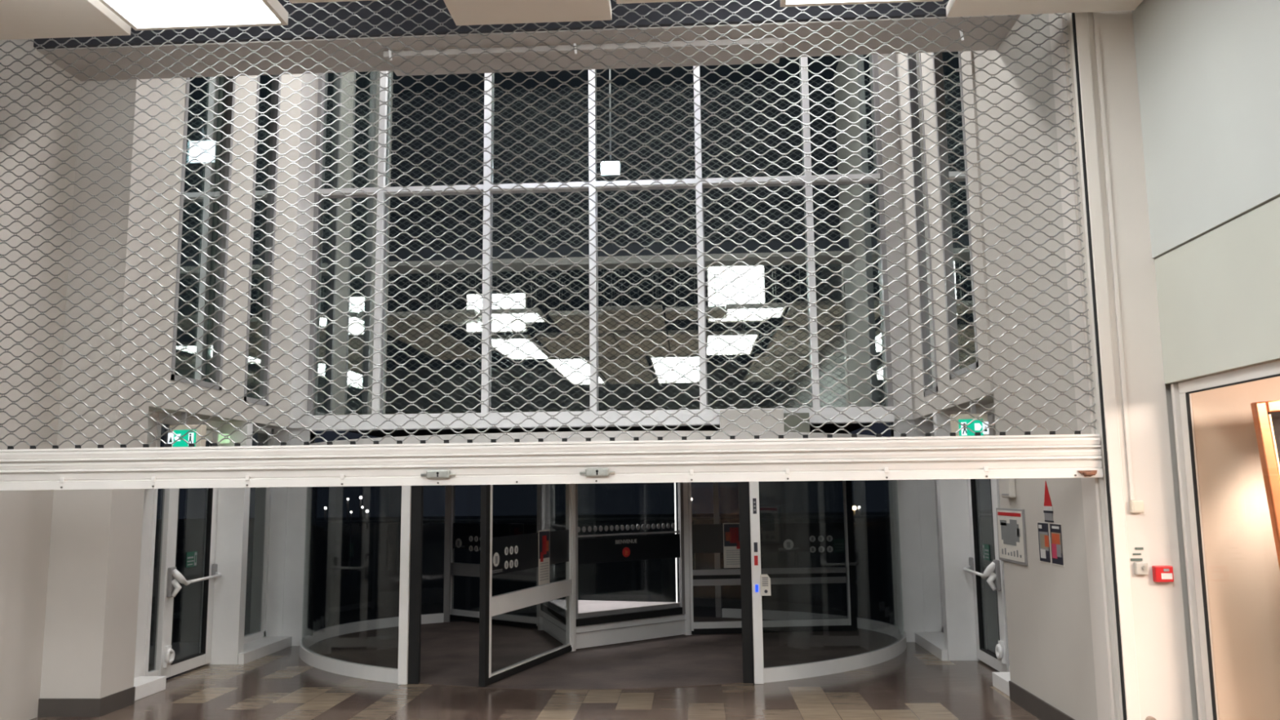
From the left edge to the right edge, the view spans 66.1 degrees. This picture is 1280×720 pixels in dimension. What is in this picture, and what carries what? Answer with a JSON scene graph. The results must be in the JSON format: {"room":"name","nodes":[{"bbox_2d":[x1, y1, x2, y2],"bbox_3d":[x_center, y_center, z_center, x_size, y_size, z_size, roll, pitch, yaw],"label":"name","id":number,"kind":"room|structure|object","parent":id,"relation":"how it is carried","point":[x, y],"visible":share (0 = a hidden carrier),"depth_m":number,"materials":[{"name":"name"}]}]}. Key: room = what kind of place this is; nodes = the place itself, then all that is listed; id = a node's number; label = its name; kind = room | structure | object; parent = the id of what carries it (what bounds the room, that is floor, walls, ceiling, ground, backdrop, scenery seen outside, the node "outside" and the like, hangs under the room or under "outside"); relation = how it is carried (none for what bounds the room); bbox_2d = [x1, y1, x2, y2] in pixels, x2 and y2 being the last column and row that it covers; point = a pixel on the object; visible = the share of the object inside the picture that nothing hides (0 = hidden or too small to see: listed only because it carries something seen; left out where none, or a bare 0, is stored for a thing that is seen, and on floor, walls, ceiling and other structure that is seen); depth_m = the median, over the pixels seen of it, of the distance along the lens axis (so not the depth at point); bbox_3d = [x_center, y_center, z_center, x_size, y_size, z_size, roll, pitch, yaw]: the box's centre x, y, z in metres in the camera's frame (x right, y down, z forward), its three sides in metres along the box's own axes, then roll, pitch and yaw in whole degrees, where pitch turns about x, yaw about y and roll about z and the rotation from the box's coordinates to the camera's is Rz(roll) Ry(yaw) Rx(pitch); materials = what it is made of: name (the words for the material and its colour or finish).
{"room":"building entrance lobby","nodes":[
{"label":"building entrance lobby","id":0,"kind":"room"},
{"bbox_2d":[0,57,80,719],"bbox_3d":[-8.087,-1.450,7.351,7.140,8.200,1.300,-1,-8,3],"label":"wall","id":1,"kind":"structure","parent":0,"point":[24,625],"depth_m":7.32,"materials":[{"name":"paint"}]},
{"bbox_2d":[0,39,44,668],"bbox_3d":[-4.528,-1.546,6.932,0.015,8.200,0.830,-1,-8,3],"label":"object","id":2,"kind":"structure","parent":1,"relation":"attached to","point":[6,496],"depth_m":7.06,"materials":[{"name":"paint"}]},
{"bbox_2d":[40,78,167,698],"bbox_3d":[-4.815,-1.394,8.044,1.600,8.200,0.440,-1,-8,3],"label":"wall","id":3,"kind":"structure","parent":0,"point":[91,628],"depth_m":7.63,"materials":[{"name":"paint"}]},
{"bbox_2d":[37,686,134,716],"bbox_3d":[-4.195,2.594,7.475,0.472,0.130,0.452,-1,-8,3],"label":"baseboard","id":4,"kind":"structure","parent":3,"relation":"attached to","point":[109,704],"depth_m":7.26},
{"bbox_2d":[133,411,157,678],"bbox_3d":[-4.389,1.578,8.162,0.330,2.330,0.620,-1,-8,3],"label":"wall","id":5,"kind":"structure","parent":0,"point":[148,493],"depth_m":8.36,"materials":[{"name":"white paint"}]},
{"bbox_2d":[143,412,221,678],"bbox_3d":[-4.132,1.690,9.022,0.191,2.330,1.140,-1,-8,3],"label":"door","id":6,"kind":"structure","parent":5,"relation":"in","point":[169,587],"depth_m":8.75,"materials":[{"name":"white metal"}]},
{"bbox_2d":[212,432,230,444],"bbox_3d":[-4.082,0.767,9.601,0.135,0.110,0.110,-1,-8,3],"label":"lamp","id":7,"kind":"object","parent":6,"relation":"attached to","point":[217,437],"visible":0.68,"depth_m":9.56,"materials":[{"name":"white plastic"}]},
{"bbox_2d":[148,73,302,428],"bbox_3d":[-4.137,-2.333,9.875,0.400,5.870,3.010,-1,-8,3],"label":"wall","id":8,"kind":"structure","parent":0,"point":[286,360],"depth_m":9.59,"materials":[{"name":"paint"}]},
{"bbox_2d":[167,412,206,447],"bbox_3d":[-3.936,0.609,8.558,0.291,0.314,0.102,-1,-8,3],"label":"exit sign","id":9,"kind":"object","parent":8,"relation":"hanging from","point":[180,430],"visible":0.66,"depth_m":8.51,"materials":[{"name":"green plastic"}]},
{"bbox_2d":[170,75,235,390],"bbox_3d":[-4.010,-2.509,9.138,0.075,5.520,0.900,-1,-8,3],"label":"window","id":10,"kind":"structure","parent":8,"relation":"in","point":[226,171],"depth_m":9.29,"materials":[{"name":"grey metal"}]},
{"bbox_2d":[188,115,218,167],"bbox_3d":[-4.399,-2.246,10.098,0.280,0.402,0.696,6,-10,-39],"label":"floodlight","id":11,"kind":"object","parent":8,"relation":"attached to","point":[205,157],"visible":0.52,"depth_m":10.20,"materials":[{"name":"grey metal"}]},
{"bbox_2d":[205,421,253,664],"bbox_3d":[-4.044,1.771,9.643,0.360,2.330,0.120,-1,-8,3],"label":"trim","id":12,"kind":"structure","parent":8,"relation":"attached to","point":[233,503],"depth_m":9.56,"materials":[{"name":"white paint"}]},
{"bbox_2d":[244,426,273,643],"bbox_3d":[-4.103,1.799,10.220,0.080,2.230,1.025,-1,-8,3],"label":"window","id":13,"kind":"structure","parent":8,"relation":"in","point":[260,633],"depth_m":10.64,"materials":[{"name":"white metal"}]},
{"bbox_2d":[244,74,281,406],"bbox_3d":[-3.945,-2.321,10.322,0.075,5.580,0.560,-1,-8,3],"label":"window","id":14,"kind":"structure","parent":8,"relation":"in","point":[264,345],"depth_m":10.25,"materials":[{"name":"black glass"}]},
{"bbox_2d":[249,428,315,645],"bbox_3d":[-3.916,1.923,10.790,0.590,2.330,0.155,-1,-8,3],"label":"wall","id":15,"kind":"structure","parent":0,"point":[288,555],"depth_m":10.69,"materials":[{"name":"grey paint"}]},
{"bbox_2d":[237,635,292,664],"bbox_3d":[-3.949,2.943,9.997,0.370,0.100,1.140,-1,-8,3],"label":"trim","id":16,"kind":"structure","parent":15,"relation":"attached to","point":[256,649],"depth_m":10.00,"materials":[{"name":"white metal"}]},
{"bbox_2d":[271,73,318,428],"bbox_3d":[-3.936,-2.151,11.259,0.550,5.870,0.200,-1,-8,3],"label":"trim","id":17,"kind":"structure","parent":15,"relation":"attached to","point":[296,397],"depth_m":11.02,"materials":[{"name":"white metal"}]},
{"bbox_2d":[306,53,894,431],"bbox_3d":[-0.504,-2.180,11.026,6.330,5.850,0.200,-1,-8,3],"label":"window","id":18,"kind":"structure","parent":15,"relation":"in","point":[707,414],"depth_m":10.79,"materials":[{"name":"white metal"}]},
{"bbox_2d":[33,0,948,48],"bbox_3d":[-0.916,-2.578,7.181,7.240,0.370,0.040,-1,-8,3],"label":"ceiling","id":19,"kind":"structure","parent":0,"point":[929,6],"depth_m":7.18,"materials":[{"name":"grey paint"}]},
{"bbox_2d":[36,14,1020,81],"bbox_3d":[-0.898,-2.375,7.456,7.240,0.060,0.560,-1,-8,3],"label":"wall header","id":20,"kind":"structure","parent":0,"point":[1002,32],"depth_m":7.36,"materials":[{"name":"paint"}]},
{"bbox_2d":[388,49,391,60],"bbox_3d":[-1.881,-2.298,7.416,0.026,0.079,0.014,-1,-8,3],"label":"bracket","id":21,"kind":"object","parent":20,"relation":"attached to","point":[389,51],"visible":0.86,"depth_m":7.41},
{"bbox_2d":[383,37,782,75],"bbox_3d":[-0.432,-2.316,7.528,3.000,0.047,0.348,-1,-8,3],"label":"box","id":22,"kind":"object","parent":20,"relation":"attached to","point":[769,55],"visible":0.91,"depth_m":7.46,"materials":[{"name":"paint"}]},
{"bbox_2d":[959,29,964,40],"bbox_3d":[2.353,-2.375,7.196,0.026,0.079,0.014,-1,-8,3],"label":"bracket","id":23,"kind":"object","parent":20,"relation":"attached to","point":[961,32],"visible":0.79,"depth_m":7.19,"materials":[{"name":"white metal"}]},
{"bbox_2d":[30,511,1039,719],"bbox_3d":[1.526,5.317,27.498,80.001,0.100,84.001,-1,-8,3],"label":"floor","id":24,"kind":"structure","parent":0,"point":[915,684],"depth_m":9.16,"materials":[{"name":"stone"}]},
{"bbox_2d":[133,675,166,701],"bbox_3d":[-4.096,2.675,8.020,0.230,0.110,0.460,-1,-8,3],"label":"block","id":25,"kind":"object","parent":24,"relation":"on","point":[144,686],"visible":0.67,"depth_m":8.03,"materials":[{"name":"white metal"}]},
{"bbox_2d":[324,506,327,530],"bbox_3d":[-14.160,7.141,44.273,0.115,1.074,0.121,-1,-8,3],"label":"street lamp","id":26,"kind":"object","parent":24,"relation":"on","point":[325,508],"visible":1,"depth_m":44.26,"materials":[{"name":"grey metal"}]},
{"bbox_2d":[346,497,349,524],"bbox_3d":[-15.540,8.055,52.308,0.115,1.418,0.121,-1,-8,3],"label":"street lamp","id":27,"kind":"object","parent":24,"relation":"on","point":[348,499],"visible":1,"depth_m":52.29,"materials":[{"name":"grey metal"}]},
{"bbox_2d":[359,496,362,526],"bbox_3d":[-14.280,7.720,50.264,0.136,1.513,0.143,-1,-8,3],"label":"street lamp","id":28,"kind":"object","parent":24,"relation":"on","point":[360,497],"visible":1,"depth_m":50.25,"materials":[{"name":"grey metal"}]},
{"bbox_2d":[360,506,363,519],"bbox_3d":[-15.600,8.685,55.258,0.115,0.950,0.121,-1,-8,3],"label":"street lamp","id":29,"kind":"object","parent":24,"relation":"on","point":[362,506],"visible":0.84,"depth_m":55.24,"materials":[{"name":"grey metal"}]},
{"bbox_2d":[365,510,368,528],"bbox_3d":[-12.811,7.475,46.175,0.126,0.884,0.132,-1,-8,3],"label":"street lamp","id":30,"kind":"object","parent":24,"relation":"on","point":[366,511],"visible":0.95,"depth_m":46.15,"materials":[{"name":"grey metal"}]},
{"bbox_2d":[309,616,896,689],"bbox_3d":[-0.408,2.999,10.367,6.240,0.005,4.726,-1,-8,3],"label":"entrance mat","id":31,"kind":"object","parent":24,"relation":"on","point":[450,651],"visible":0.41,"depth_m":9.73,"materials":[{"name":"grey carpet"}]},
{"bbox_2d":[299,431,906,684],"bbox_3d":[-0.421,1.960,10.492,6.477,2.100,4.908,-1,-8,3],"label":"drum","id":32,"kind":"object","parent":31,"relation":"on","point":[753,585],"visible":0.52,"depth_m":8.48,"materials":[{"name":"white metal"}]},
{"bbox_2d":[449,480,857,686],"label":"door","id":33,"kind":"structure","parent":32,"relation":"attached to","point":[507,551],"depth_m":10.90,"materials":[{"name":"white metal"}]},
{"bbox_2d":[454,537,476,550],"bbox_3d":[-2.185,2.328,12.482,0.573,0.160,0.026,-7,-10,39],"label":"print","id":34,"kind":"object","parent":33,"relation":"attached to","point":[468,543],"depth_m":12.49},
{"bbox_2d":[492,547,517,573],"bbox_3d":[-1.205,1.757,8.633,0.026,0.188,0.533,-3,-8,18],"label":"print","id":35,"kind":"object","parent":33,"relation":"attached to","point":[504,560],"depth_m":8.65},
{"bbox_2d":[537,529,549,585],"bbox_3d":[-0.919,1.890,9.438,0.004,0.510,0.260,-3,-8,18],"label":"poster","id":36,"kind":"object","parent":33,"relation":"attached to","point":[544,535],"visible":1,"depth_m":9.43,"materials":[{"name":"paper"}]},
{"bbox_2d":[723,523,740,568],"bbox_3d":[1.071,2.103,11.160,0.250,0.500,0.004,0,-8,-5],"label":"poster","id":37,"kind":"object","parent":33,"relation":"attached to","point":[731,554],"visible":0.72,"depth_m":11.15,"materials":[{"name":"paper"}]},
{"bbox_2d":[777,537,831,551],"bbox_3d":[1.878,2.106,11.243,0.613,0.160,0.026,0,-8,-5],"label":"print","id":38,"kind":"object","parent":33,"relation":"attached to","point":[784,544],"depth_m":11.23},
{"bbox_2d":[719,408,809,432],"bbox_3d":[1.291,0.676,10.245,0.910,0.300,0.300,-1,-8,3],"label":"control box","id":39,"kind":"object","parent":32,"relation":"on","point":[744,421],"visible":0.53,"depth_m":10.10,"materials":[{"name":"paint"}]},
{"bbox_2d":[251,514,991,574],"bbox_3d":[0.090,3.698,19.709,16.040,1.080,0.052,-1,-8,3],"label":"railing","id":40,"kind":"object","parent":24,"relation":"on","point":[794,517],"visible":0.3,"depth_m":19.80,"materials":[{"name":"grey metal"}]},
{"bbox_2d":[852,505,856,522],"bbox_3d":[10.243,7.358,46.958,0.209,0.804,0.220,-1,-8,3],"label":"street lamp","id":41,"kind":"object","parent":24,"relation":"on","point":[854,507],"visible":0.89,"depth_m":46.92,"materials":[{"name":"grey metal"}]},
{"bbox_2d":[991,671,1010,696],"bbox_3d":[2.969,2.562,7.772,0.230,0.110,0.460,-1,-8,3],"label":"block","id":42,"kind":"object","parent":24,"relation":"on","point":[1001,680],"visible":0.29,"depth_m":7.82,"materials":[{"name":"white metal"}]},
{"bbox_2d":[316,404,885,437],"bbox_3d":[-0.383,0.807,12.289,6.330,0.140,3.100,-1,-8,3],"label":"ledge","id":43,"kind":"structure","parent":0,"point":[827,428],"depth_m":11.93,"materials":[{"name":"grey metal"}]},
{"bbox_2d":[890,419,942,642],"bbox_3d":[3.050,1.812,10.547,0.590,2.330,0.155,-1,-8,3],"label":"wall","id":44,"kind":"structure","parent":0,"point":[916,499],"depth_m":10.45,"materials":[{"name":"grey paint"}]},
{"bbox_2d":[877,53,933,420],"bbox_3d":[2.970,-2.261,11.019,0.550,5.870,0.200,-1,-8,3],"label":"trim","id":45,"kind":"structure","parent":44,"relation":"attached to","point":[900,364],"depth_m":10.80,"materials":[{"name":"white metal"}]},
{"bbox_2d":[914,631,947,660],"bbox_3d":[3.037,2.831,9.753,0.370,0.100,1.140,-1,-8,3],"label":"trim","id":46,"kind":"structure","parent":44,"relation":"attached to","point":[933,642],"depth_m":9.77,"materials":[{"name":"white metal"}]},
{"bbox_2d":[895,51,994,419],"bbox_3d":[3.020,-2.447,9.632,0.400,5.870,2.990,-1,-8,3],"label":"wall","id":47,"kind":"structure","parent":0,"point":[926,411],"depth_m":9.36,"materials":[{"name":"paint"}]},
{"bbox_2d":[906,53,937,396],"bbox_3d":[2.876,-2.430,10.087,0.075,5.580,0.560,-1,-8,3],"label":"window","id":48,"kind":"structure","parent":47,"relation":"in","point":[921,241],"depth_m":10.06,"materials":[{"name":"grey glass"}]},
{"bbox_2d":[931,419,944,633],"bbox_3d":[3.172,1.682,9.962,0.080,2.230,1.025,-1,-8,3],"label":"window","id":49,"kind":"structure","parent":47,"relation":"in","point":[935,487],"depth_m":10.40,"materials":[{"name":"white metal"}]},
{"bbox_2d":[932,51,978,379],"bbox_3d":[2.811,-2.617,8.903,0.075,5.520,0.900,-1,-8,3],"label":"window","id":50,"kind":"structure","parent":47,"relation":"in","point":[960,340],"depth_m":8.84,"materials":[{"name":"black glass"}]},
{"bbox_2d":[933,411,986,660],"bbox_3d":[3.052,1.658,9.393,0.360,2.330,0.120,-1,-8,3],"label":"trim","id":51,"kind":"structure","parent":47,"relation":"attached to","point":[957,594],"depth_m":9.31,"materials":[{"name":"grey paint"}]},
{"bbox_2d":[950,400,989,435],"bbox_3d":[2.786,0.502,8.327,0.291,0.314,0.102,-1,-8,3],"label":"exit sign","id":52,"kind":"object","parent":47,"relation":"attached to","point":[964,419],"visible":0.65,"depth_m":8.28,"materials":[{"name":"green plastic"}]},
{"bbox_2d":[973,13,1198,719],"bbox_3d":[4.528,-1.645,6.958,3.620,8.200,1.930,-1,-8,3],"label":"wall","id":53,"kind":"structure","parent":0,"point":[1050,634],"depth_m":6.72,"materials":[{"name":"paint"}]},
{"bbox_2d":[0,0,1102,490],"bbox_3d":[-0.938,-2.476,6.367,7.219,6.514,0.096,-1,-8,3],"label":"shutter","id":54,"kind":"object","parent":53,"relation":"in","point":[1053,455],"visible":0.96,"depth_m":6.08,"materials":[{"name":"metal"}]},
{"bbox_2d":[1000,478,1016,497],"bbox_3d":[2.757,0.893,7.379,0.052,0.280,0.200,-1,-8,3],"label":"wall box","id":55,"kind":"object","parent":53,"relation":"attached to","point":[1008,485],"visible":0.6,"depth_m":7.29,"materials":[{"name":"paint"}]},
{"bbox_2d":[995,507,1027,565],"bbox_3d":[2.783,1.317,7.382,0.015,0.400,0.640,-1,-8,3],"label":"evacuation plan","id":56,"kind":"object","parent":53,"relation":"attached to","point":[1011,522],"visible":1,"depth_m":7.33,"materials":[{"name":"white paper"}]},
{"bbox_2d":[1008,680,1075,719],"bbox_3d":[2.767,2.399,6.643,0.012,0.140,1.680,-1,-8,3],"label":"baseboard","id":57,"kind":"structure","parent":53,"relation":"attached to","point":[1038,708],"depth_m":6.93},
{"bbox_2d":[1037,521,1051,563],"bbox_3d":[2.751,1.241,6.699,0.006,0.270,0.215,-1,-8,3],"label":"poster","id":58,"kind":"object","parent":53,"relation":"attached to","point":[1043,532],"visible":1,"depth_m":6.69,"materials":[{"name":"paper"}]},
{"bbox_2d":[1043,480,1053,522],"bbox_3d":[2.742,0.951,6.620,0.004,0.275,0.170,-1,-8,3],"label":"sticker","id":59,"kind":"object","parent":53,"relation":"attached to","point":[1047,508],"visible":1,"depth_m":6.62,"materials":[{"name":"red paper"}]},
{"bbox_2d":[1048,522,1064,566],"bbox_3d":[2.738,1.210,6.467,0.006,0.270,0.215,-1,-8,3],"label":"poster","id":60,"kind":"object","parent":53,"relation":"attached to","point":[1055,529],"visible":1,"depth_m":6.46,"materials":[{"name":"paper"}]},
{"bbox_2d":[1048,13,1115,719],"bbox_3d":[2.686,-0.135,6.019,0.015,5.000,0.210,-1,-8,3],"label":"trim","id":61,"kind":"structure","parent":53,"relation":"attached to","point":[1092,525],"depth_m":5.95,"materials":[{"name":"paint"}]},
{"bbox_2d":[1069,10,1192,719],"bbox_3d":[2.874,-1.746,6.061,0.375,8.200,0.050,-1,-8,3],"label":"wall","id":62,"kind":"structure","parent":0,"point":[1157,607],"depth_m":5.78,"materials":[{"name":"paint"}]},
{"bbox_2d":[1071,12,1141,719],"bbox_3d":[2.723,-1.724,6.023,0.088,8.150,0.033,-1,-8,3],"label":"rail","id":63,"kind":"object","parent":62,"relation":"attached to","point":[1105,364],"visible":1,"depth_m":5.77,"materials":[{"name":"metal"}]},
{"bbox_2d":[1092,11,1144,512],"bbox_3d":[2.843,-1.030,5.923,0.070,3.855,0.037,-1,-8,3],"label":"cable conduit","id":64,"kind":"object","parent":62,"relation":"attached to","point":[1135,506],"visible":1,"depth_m":5.86,"materials":[{"name":"beige plastic"}]},
{"bbox_2d":[1130,547,1148,574],"bbox_3d":[2.860,1.151,5.631,0.085,0.153,0.040,-1,-8,3],"label":"switch","id":65,"kind":"object","parent":62,"relation":"attached to","point":[1140,568],"visible":1,"depth_m":5.62,"materials":[{"name":"plastic"}]},
{"bbox_2d":[1145,715,1155,719],"bbox_3d":[2.867,2.033,5.499,0.056,0.070,0.069,-1,-8,3],"label":"holder","id":66,"kind":"object","parent":62,"relation":"attached to","point":[1148,717],"visible":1,"depth_m":5.51,"materials":[{"name":"white plastic"}]},
{"bbox_2d":[1151,565,1173,582],"bbox_3d":[2.983,1.219,5.612,0.100,0.090,0.047,-1,-8,3],"label":"fire alarm","id":67,"kind":"object","parent":62,"relation":"attached to","point":[1160,573],"visible":1,"depth_m":5.59,"materials":[{"name":"red plastic"}]},
{"bbox_2d":[1132,0,1279,383],"bbox_3d":[2.629,-3.108,-3.822,0.240,3.910,19.900,-1,-8,3],"label":"wall","id":68,"kind":"structure","parent":0,"point":[1208,71],"depth_m":5.19,"materials":[{"name":"paint"}]},
{"bbox_2d":[1191,376,1279,719],"bbox_3d":[4.730,0.982,5.492,3.160,2.600,0.160,-1,-8,3],"label":"wall","id":69,"kind":"structure","parent":0,"point":[1242,570],"depth_m":5.47,"materials":[{"name":"paint"}]},
{"bbox_3d":[-3.270,-5.001,-3.351,18.000,0.100,19.700,-1,-8,3],"label":"ceiling","id":70,"kind":"structure","parent":0,"visible":0},
{"bbox_2d":[0,0,130,39],"bbox_3d":[-3.722,-2.899,5.861,0.965,1.620,0.940,-1,-8,3],"label":"ceiling panel","id":71,"kind":"object","parent":70,"relation":"hanging from","point":[19,19],"visible":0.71,"depth_m":5.99,"materials":[{"name":"metal"}]},
{"bbox_2d":[98,0,288,31],"bbox_3d":[-2.693,-2.921,5.778,0.970,1.620,0.880,-1,-8,3],"label":"ceiling light","id":72,"kind":"object","parent":70,"relation":"hanging from","point":[140,15],"visible":1,"depth_m":6.00,"materials":[{"name":"plastic"}]},
{"bbox_2d":[112,0,275,21],"bbox_3d":[-2.684,-2.166,5.677,0.910,0.005,0.820,-1,-8,3],"label":"diffuser","id":73,"kind":"object","parent":72,"relation":"attached to","point":[135,10],"depth_m":5.98,"materials":[{"name":"white plastic"}]},
{"bbox_2d":[288,0,373,3],"bbox_3d":[-1.665,-3.040,4.975,0.910,1.620,1.870,-1,-8,3],"label":"ceiling panel","id":74,"kind":"object","parent":70,"relation":"hanging from","point":[291,1],"visible":1,"depth_m":5.79,"materials":[{"name":"metal"}]},
{"bbox_2d":[443,0,611,25],"bbox_3d":[-0.722,-3.021,5.199,0.970,1.620,2.020,-1,-8,3],"label":"ceiling panel","id":75,"kind":"object","parent":70,"relation":"hanging from","point":[463,12],"visible":1,"depth_m":5.94,"materials":[{"name":"metal"}]},
{"bbox_2d":[616,0,711,4],"bbox_3d":[0.314,-2.986,5.552,0.970,1.620,0.800,-1,-8,3],"label":"ceiling panel","id":76,"kind":"object","parent":70,"relation":"hanging from","point":[618,2],"visible":1,"depth_m":5.83,"materials":[{"name":"metal"}]},
{"bbox_2d":[780,0,943,7],"bbox_3d":[1.293,-2.996,5.556,0.965,1.620,0.910,-1,-8,3],"label":"ceiling light","id":77,"kind":"object","parent":70,"relation":"hanging from","point":[783,2],"visible":1,"depth_m":5.88,"materials":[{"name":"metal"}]},
{"bbox_2d":[946,0,1143,17],"bbox_3d":[2.392,-3.055,5.191,1.130,1.625,1.930,-1,-8,3],"label":"ceiling panel","id":78,"kind":"object","parent":70,"relation":"hanging from","point":[954,8],"visible":1,"depth_m":5.95,"materials":[{"name":"metal"}]},
{"bbox_3d":[4.629,1.910,2.647,2.900,0.010,5.040,-1,-8,3],"label":"floor","id":79,"kind":"structure","parent":0,"visible":0},
{"bbox_2d":[1250,400,1279,569],"bbox_3d":[3.736,1.165,5.072,0.952,2.035,0.050,-1,-8,3],"label":"mirror","id":80,"kind":"object","parent":79,"relation":"on","point":[1266,415],"visible":1,"depth_m":5.17,"materials":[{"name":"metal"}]},
{"bbox_2d":[1267,411,1279,463],"bbox_3d":[3.737,1.165,5.075,0.824,1.908,0.015,-1,-8,3],"label":"mirror glass","id":81,"kind":"object","parent":80,"relation":"attached to","point":[1273,417],"depth_m":5.18,"materials":[{"name":"mirror"}]},
{"bbox_3d":[3.236,1.456,7.895,0.330,2.330,0.600,-1,-8,3],"label":"wall","id":82,"kind":"structure","parent":0,"visible":0},
{"bbox_2d":[963,402,1009,671],"bbox_3d":[3.073,1.574,8.767,0.191,2.330,1.140,-1,-8,3],"label":"door","id":83,"kind":"structure","parent":82,"relation":"in","point":[999,661],"depth_m":8.73,"materials":[{"name":"white metal"}]},
{"bbox_3d":[2.522,-0.803,-6.799,0.228,2.937,14.600,-1,-8,3],"label":"wall","id":84,"kind":"structure","parent":0,"visible":0},
{"bbox_2d":[1170,360,1279,719],"bbox_3d":[2.996,0.879,3.003,0.060,2.185,5.298,-1,-8,3],"label":"door frame","id":85,"kind":"structure","parent":84,"relation":"in","point":[1193,544],"depth_m":5.50,"materials":[{"name":"paint"}]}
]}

